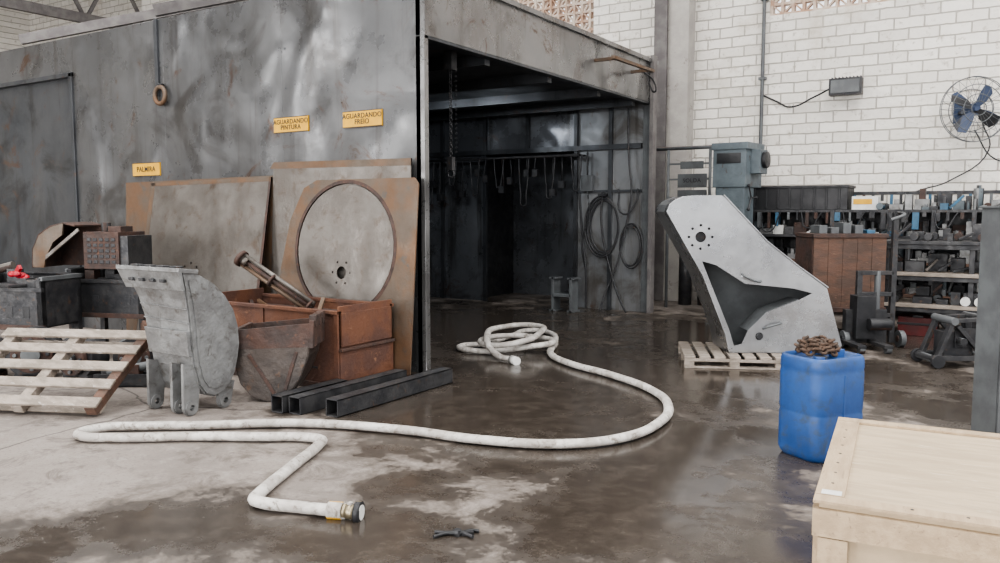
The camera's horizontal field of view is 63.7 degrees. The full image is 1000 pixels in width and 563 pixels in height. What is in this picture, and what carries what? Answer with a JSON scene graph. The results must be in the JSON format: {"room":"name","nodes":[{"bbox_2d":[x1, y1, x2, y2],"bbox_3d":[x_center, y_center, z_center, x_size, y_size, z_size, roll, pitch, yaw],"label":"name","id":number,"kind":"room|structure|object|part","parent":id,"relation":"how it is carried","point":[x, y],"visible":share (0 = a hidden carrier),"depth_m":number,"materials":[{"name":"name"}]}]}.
{"room":"workshop","nodes":[
{"label":"workshop","id":0,"kind":"room"},
{"bbox_2d":[0,0,30,51],"bbox_3d":[-21.424,-4.298,15.858,0.200,9.000,23.850,3,6,32],"label":"wall","id":1,"kind":"structure","parent":0,"point":[13,23],"depth_m":25.13,"materials":[{"name":"white brick"}]},
{"bbox_2d":[0,293,973,562],"bbox_3d":[-5.465,1.167,6.171,38.000,0.200,24.300,3,6,32],"label":"floor","id":2,"kind":"structure","parent":0,"point":[715,483],"depth_m":5.02,"materials":[{"name":"concrete"}]},
{"bbox_2d":[0,337,7,375],"bbox_3d":[-4.946,0.731,7.706,0.400,0.400,0.320,-1,5,-8],"label":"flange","id":3,"kind":"object","parent":2,"relation":"on","point":[3,371],"visible":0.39,"depth_m":7.81,"materials":[{"name":"metal"}]},
{"bbox_2d":[5,326,62,376],"bbox_3d":[-4.489,0.687,7.754,0.480,0.480,0.320,-2,5,-18],"label":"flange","id":4,"kind":"object","parent":2,"relation":"on","point":[12,355],"visible":0.3,"depth_m":7.66,"materials":[{"name":"metal"}]},
{"bbox_2d":[0,261,82,329],"bbox_3d":[-5.003,0.326,8.464,0.994,1.074,0.590,1,5,13],"label":"bin","id":5,"kind":"object","parent":2,"relation":"on","point":[48,299],"visible":0.83,"depth_m":8.19,"materials":[{"name":"black metal"}]},
{"bbox_2d":[0,265,29,287],"bbox_3d":[-4.967,-0.068,8.295,0.400,0.209,0.400,3,6,32],"label":"plastic bag","id":6,"kind":"object","parent":5,"relation":"in","point":[17,273],"visible":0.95,"depth_m":8.24,"materials":[{"name":"plastic"}]},
{"bbox_2d":[0,328,148,414],"bbox_3d":[-3.723,0.723,6.672,1.384,0.557,0.830,1,5,7],"label":"pallet","id":7,"kind":"object","parent":2,"relation":"on","point":[30,399],"visible":0.87,"depth_m":6.63,"materials":[{"name":"beige wood"}]},
{"bbox_2d":[61,338,109,377],"bbox_3d":[-4.013,0.724,7.677,0.420,0.420,0.320,2,5,17],"label":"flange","id":8,"kind":"object","parent":2,"relation":"on","point":[76,356],"visible":0.26,"depth_m":7.60,"materials":[{"name":"metal"}]},
{"bbox_2d":[65,266,168,341],"bbox_3d":[-4.251,0.270,9.061,0.990,1.083,0.590,1,5,13],"label":"bin","id":9,"kind":"object","parent":2,"relation":"on","point":[104,294],"visible":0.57,"depth_m":8.79,"materials":[{"name":"black metal"}]},
{"bbox_2d":[32,222,100,267],"bbox_3d":[-4.816,-0.414,9.010,0.670,0.506,0.490,1,5,13],"label":"guard","id":10,"kind":"object","parent":9,"relation":"attached to","point":[59,244],"visible":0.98,"depth_m":9.08,"materials":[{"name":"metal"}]},
{"bbox_2d":[83,222,152,268],"bbox_3d":[-4.207,-0.400,8.879,0.540,0.500,0.446,1,5,13],"label":"housing","id":11,"kind":"object","parent":9,"relation":"in","point":[109,247],"visible":1,"depth_m":8.70,"materials":[{"name":"metal"}]},
{"bbox_2d":[93,362,146,386],"bbox_3d":[-3.326,0.829,7.403,0.750,0.259,0.160,0,5,0],"label":"channel","id":12,"kind":"object","parent":2,"relation":"on","point":[137,377],"visible":0.29,"depth_m":7.33,"materials":[{"name":"grey metal"}]},
{"bbox_2d":[113,339,153,370],"bbox_3d":[-3.566,0.728,7.859,0.380,0.380,0.320,-2,5,-21],"label":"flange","id":13,"kind":"object","parent":2,"relation":"on","point":[149,355],"visible":0.15,"depth_m":7.78,"materials":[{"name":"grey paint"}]},
{"bbox_2d":[140,320,146,329],"bbox_3d":[-3.451,0.628,8.540,0.520,0.460,0.400,1,5,13],"label":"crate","id":14,"kind":"object","parent":2,"relation":"on","point":[143,324],"visible":0.05,"depth_m":8.38,"materials":[{"name":"brown wood"}]},
{"bbox_2d":[116,263,238,415],"bbox_3d":[-2.622,0.439,6.594,0.808,1.174,0.590,3,6,32],"label":"bucket","id":15,"kind":"object","parent":2,"relation":"on","point":[191,330],"visible":1,"depth_m":6.37,"materials":[{"name":"metal"}]},
{"bbox_2d":[126,175,272,329],"bbox_3d":[-3.619,-0.234,9.569,2.750,1.979,0.091,3,6,32],"label":"steel plate","id":16,"kind":"object","parent":2,"relation":"on","point":[137,193],"visible":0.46,"depth_m":10.06,"materials":[{"name":"brown metal"}]},
{"bbox_2d":[133,177,271,329],"bbox_3d":[-3.490,-0.203,9.309,2.150,1.964,0.352,3,6,32],"label":"steel plate","id":17,"kind":"object","parent":2,"relation":"on","point":[205,224],"visible":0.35,"depth_m":9.22,"materials":[{"name":"grey metal"}]},
{"bbox_2d":[236,311,324,401],"bbox_3d":[-1.887,0.633,6.934,0.693,0.730,0.440,0,5,0],"label":"bucket","id":18,"kind":"object","parent":2,"relation":"on","point":[274,357],"visible":0.86,"depth_m":6.73,"materials":[{"name":"metal"}]},
{"bbox_2d":[222,250,394,385],"bbox_3d":[-1.971,0.313,7.874,1.835,1.203,0.780,3,6,32],"label":"bin","id":19,"kind":"object","parent":2,"relation":"on","point":[358,340],"visible":0.62,"depth_m":7.49,"materials":[{"name":"brown metal"}]},
{"bbox_2d":[0,0,657,372],"bbox_3d":[-3.935,-1.617,14.064,12.880,3.970,7.280,3,6,32],"label":"booth","id":20,"kind":"object","parent":2,"relation":"on","point":[528,134],"visible":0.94,"depth_m":10.62,"materials":[{"name":"metal"}]},
{"bbox_2d":[132,162,160,176],"bbox_3d":[-4.432,-1.405,10.092,0.550,0.165,0.022,3,6,32],"label":"wall sign","id":21,"kind":"object","parent":20,"relation":"attached to","point":[152,168],"visible":1,"depth_m":10.07,"materials":[{"name":"paint"}]},
{"bbox_2d":[153,83,167,105],"bbox_3d":[-4.122,-2.269,9.784,0.252,0.268,0.080,3,6,32],"label":"ring","id":22,"kind":"object","parent":20,"relation":"attached to","point":[159,86],"visible":1,"depth_m":9.75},
{"bbox_2d":[273,115,308,132],"bbox_3d":[-2.252,-1.692,8.675,0.525,0.165,0.022,3,6,32],"label":"wall sign","id":23,"kind":"object","parent":20,"relation":"attached to","point":[293,123],"visible":1,"depth_m":8.66,"materials":[{"name":"paint"}]},
{"bbox_2d":[342,109,382,127],"bbox_3d":[-1.392,-1.645,8.129,0.525,0.165,0.022,3,6,32],"label":"wall sign","id":24,"kind":"object","parent":20,"relation":"attached to","point":[372,117],"visible":1,"depth_m":8.11,"materials":[{"name":"paint"}]},
{"bbox_3d":[-0.221,-1.727,14.039,3.793,0.855,0.260,3,6,32],"label":"hanging tool rail","id":25,"kind":"part","parent":20,"relation":"part of","materials":[{"name":"metal"}]},
{"bbox_3d":[0.878,-1.289,10.317,0.200,3.970,6.060,3,6,32],"label":"frame","id":26,"kind":"part","parent":20,"relation":"part of","materials":[{"name":"metal"}]},
{"bbox_2d":[270,158,411,294],"bbox_3d":[-1.701,-0.197,8.345,1.960,2.119,0.088,3,6,32],"label":"steel plate","id":27,"kind":"object","parent":2,"relation":"on","point":[290,179],"visible":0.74,"depth_m":8.55,"materials":[{"name":"grey metal"}]},
{"bbox_2d":[277,177,418,375],"bbox_3d":[-1.627,-0.080,8.200,1.950,1.912,0.207,3,6,32],"label":"plate","id":28,"kind":"object","parent":2,"relation":"on","point":[376,237],"visible":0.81,"depth_m":8.06,"materials":[{"name":"metal"}]},
{"bbox_2d":[271,367,452,417],"bbox_3d":[-1.136,0.925,6.978,0.590,0.140,1.660,3,6,32],"label":"tubes","id":29,"kind":"object","parent":2,"relation":"on","point":[340,397],"visible":1,"depth_m":6.65,"materials":[{"name":"black metal"}]},
{"bbox_2d":[73,322,673,522],"bbox_3d":[-0.018,0.867,7.218,3.462,0.250,6.338,3,6,32],"label":"fire hose","id":30,"kind":"object","parent":2,"relation":"on","point":[494,343],"visible":1,"depth_m":5.60,"materials":[{"name":"white fabric"}]},
{"bbox_2d":[433,528,478,538],"bbox_3d":[-0.217,1.243,3.979,0.228,0.030,0.095,0,5,0],"label":"pliers","id":31,"kind":"object","parent":2,"relation":"on","point":[457,532],"visible":1,"depth_m":3.97,"materials":[{"name":"black metal"}]},
{"bbox_2d":[549,276,579,312],"bbox_3d":[1.034,0.203,12.882,0.440,0.550,0.240,3,6,32],"label":"stool","id":32,"kind":"object","parent":2,"relation":"on","point":[556,294],"visible":1,"depth_m":12.84,"materials":[{"name":"grey metal"}]},
{"bbox_2d":[654,0,695,300],"bbox_3d":[3.066,-4.149,14.154,0.600,9.000,0.420,3,6,32],"label":"concrete column","id":33,"kind":"structure","parent":2,"relation":"on","point":[674,20],"depth_m":14.11,"materials":[{"name":"concrete"}]},
{"bbox_2d":[657,145,711,306],"bbox_3d":[3.251,-0.863,13.021,1.550,2.650,0.089,3,6,32],"label":"stand","id":34,"kind":"object","parent":2,"relation":"on","point":[684,180],"visible":0.57,"depth_m":13.04,"materials":[{"name":"grey paint"}]},
{"bbox_2d":[678,256,701,305],"bbox_3d":[3.332,-0.309,13.749,0.536,1.420,0.220,1,5,14],"label":"cylinder","id":35,"kind":"object","parent":2,"relation":"on","point":[685,281],"visible":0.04,"depth_m":13.73,"materials":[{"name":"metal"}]},
{"bbox_2d":[678,341,781,369],"bbox_3d":[2.456,0.789,8.624,1.010,0.125,0.940,1,5,9],"label":"pallet","id":36,"kind":"object","parent":2,"relation":"on","point":[684,348],"visible":0.63,"depth_m":8.23,"materials":[{"name":"beige wood"}]},
{"bbox_2d":[655,195,841,352],"bbox_3d":[2.631,-0.095,8.577,1.851,1.637,0.712,0,5,0],"label":"guard","id":37,"kind":"object","parent":36,"relation":"on","point":[753,297],"visible":0.97,"depth_m":8.33,"materials":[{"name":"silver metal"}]},
{"bbox_2d":[705,142,770,316],"bbox_3d":[3.607,-0.759,12.114,0.770,2.600,0.720,4,6,38],"label":"machine","id":38,"kind":"object","parent":2,"relation":"on","point":[738,167],"visible":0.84,"depth_m":11.82,"materials":[{"name":"blue paint"}]},
{"bbox_2d":[778,349,864,462],"bbox_3d":[2.115,0.796,5.306,0.450,0.690,0.383,-2,6,-26],"label":"drum","id":39,"kind":"object","parent":2,"relation":"on","point":[818,389],"visible":0.72,"depth_m":5.14,"materials":[{"name":"blue plastic"}]},
{"bbox_2d":[794,335,840,356],"bbox_3d":[2.081,0.417,5.271,0.287,0.122,0.290,3,6,32],"label":"chain","id":40,"kind":"object","parent":39,"relation":"on","point":[816,344],"visible":1,"depth_m":5.19,"materials":[{"name":"brown metal"}]},
{"bbox_2d":[795,222,888,311],"bbox_3d":[4.352,-0.028,10.330,0.940,1.454,0.620,0,5,0],"label":"cabinet","id":41,"kind":"object","parent":2,"relation":"on","point":[832,255],"visible":0.63,"depth_m":10.03,"materials":[{"name":"brown wood"}]},
{"bbox_2d":[839,211,906,353],"bbox_3d":[4.382,-0.004,9.238,0.760,1.597,0.600,0,5,0],"label":"jack","id":42,"kind":"object","parent":2,"relation":"on","point":[864,322],"visible":0.98,"depth_m":9.42,"materials":[{"name":"metal"}]},
{"bbox_2d":[753,185,999,318],"bbox_3d":[6.334,-0.420,11.744,5.460,1.990,0.810,3,6,32],"label":"tool rack","id":43,"kind":"object","parent":2,"relation":"on","point":[779,212],"visible":0.45,"depth_m":12.08,"materials":[{"name":"black metal"}]},
{"bbox_2d":[812,417,999,562],"bbox_3d":[2.112,1.045,3.177,1.542,0.564,1.320,2,6,26],"label":"crate","id":44,"kind":"object","parent":2,"relation":"on","point":[886,492],"visible":1,"depth_m":2.96,"materials":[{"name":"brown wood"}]},
{"bbox_2d":[884,223,980,336],"bbox_3d":[6.157,0.003,10.054,2.450,1.441,0.743,3,6,32],"label":"shelf","id":45,"kind":"object","parent":2,"relation":"on","point":[937,270],"visible":0.53,"depth_m":10.22,"materials":[{"name":"metal"}]},
{"bbox_2d":[910,311,976,368],"bbox_3d":[4.732,0.601,8.387,0.680,0.540,0.440,0,5,0],"label":"stand","id":46,"kind":"object","parent":2,"relation":"on","point":[950,344],"visible":0.77,"depth_m":8.28,"materials":[{"name":"metal"}]},
{"bbox_2d":[971,206,999,433],"bbox_3d":[3.502,0.293,5.629,0.240,1.635,0.240,-1,5,-11],"label":"post","id":47,"kind":"object","parent":2,"relation":"on","point":[985,417],"visible":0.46,"depth_m":5.61,"materials":[{"name":"grey metal"}]},
{"bbox_2d":[28,0,999,299],"bbox_3d":[0.990,-4.300,15.877,38.000,9.000,0.250,3,6,32],"label":"wall","id":48,"kind":"structure","parent":0,"point":[892,136],"depth_m":12.98,"materials":[{"name":"white brick"}]},
{"bbox_2d":[0,0,248,44],"bbox_3d":[-5.030,-5.849,8.909,23.150,3.300,18.070,3,6,32],"label":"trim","id":49,"kind":"structure","parent":48,"relation":"attached to","point":[87,22],"depth_m":17.29,"materials":[{"name":"metal"}]},
{"bbox_2d":[515,0,593,33],"bbox_3d":[-0.444,-5.351,16.701,5.400,1.250,0.150,3,6,32],"label":"window","id":50,"kind":"structure","parent":48,"relation":"in","point":[571,9],"depth_m":15.52,"materials":[{"name":"concrete"}]},
{"bbox_2d":[758,0,768,176],"bbox_3d":[4.418,-3.792,13.512,0.120,8.400,0.100,3,6,32],"label":"vertical conduit","id":51,"kind":"object","parent":48,"relation":"attached to","point":[762,78],"visible":0.52,"depth_m":13.50,"materials":[{"name":"grey metal"}]},
{"bbox_2d":[764,75,863,107],"bbox_3d":[5.026,-3.056,13.037,1.576,0.404,0.355,3,6,32],"label":"floodlight","id":52,"kind":"object","parent":48,"relation":"attached to","point":[848,86],"visible":1,"depth_m":12.62,"materials":[{"name":"metal"}]},
{"bbox_2d":[770,0,892,15],"bbox_3d":[5.567,-5.018,12.891,2.350,1.250,0.150,3,6,32],"label":"window","id":53,"kind":"structure","parent":48,"relation":"in","point":[791,4],"depth_m":13.21,"materials":[{"name":"concrete"}]},
{"bbox_2d":[902,123,999,203],"bbox_3d":[7.030,-1.696,11.950,1.962,1.308,0.170,3,6,29],"label":"cable","id":54,"kind":"object","parent":48,"relation":"attached to","point":[982,123],"visible":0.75,"depth_m":11.91,"materials":[{"name":"black plastic"}]},
{"bbox_2d":[939,76,999,141],"bbox_3d":[6.805,-2.478,11.687,0.928,0.928,0.646,1,5,7],"label":"wall fan","id":55,"kind":"object","parent":48,"relation":"attached to","point":[963,111],"visible":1,"depth_m":11.50,"materials":[{"name":"metal"}]}
]}

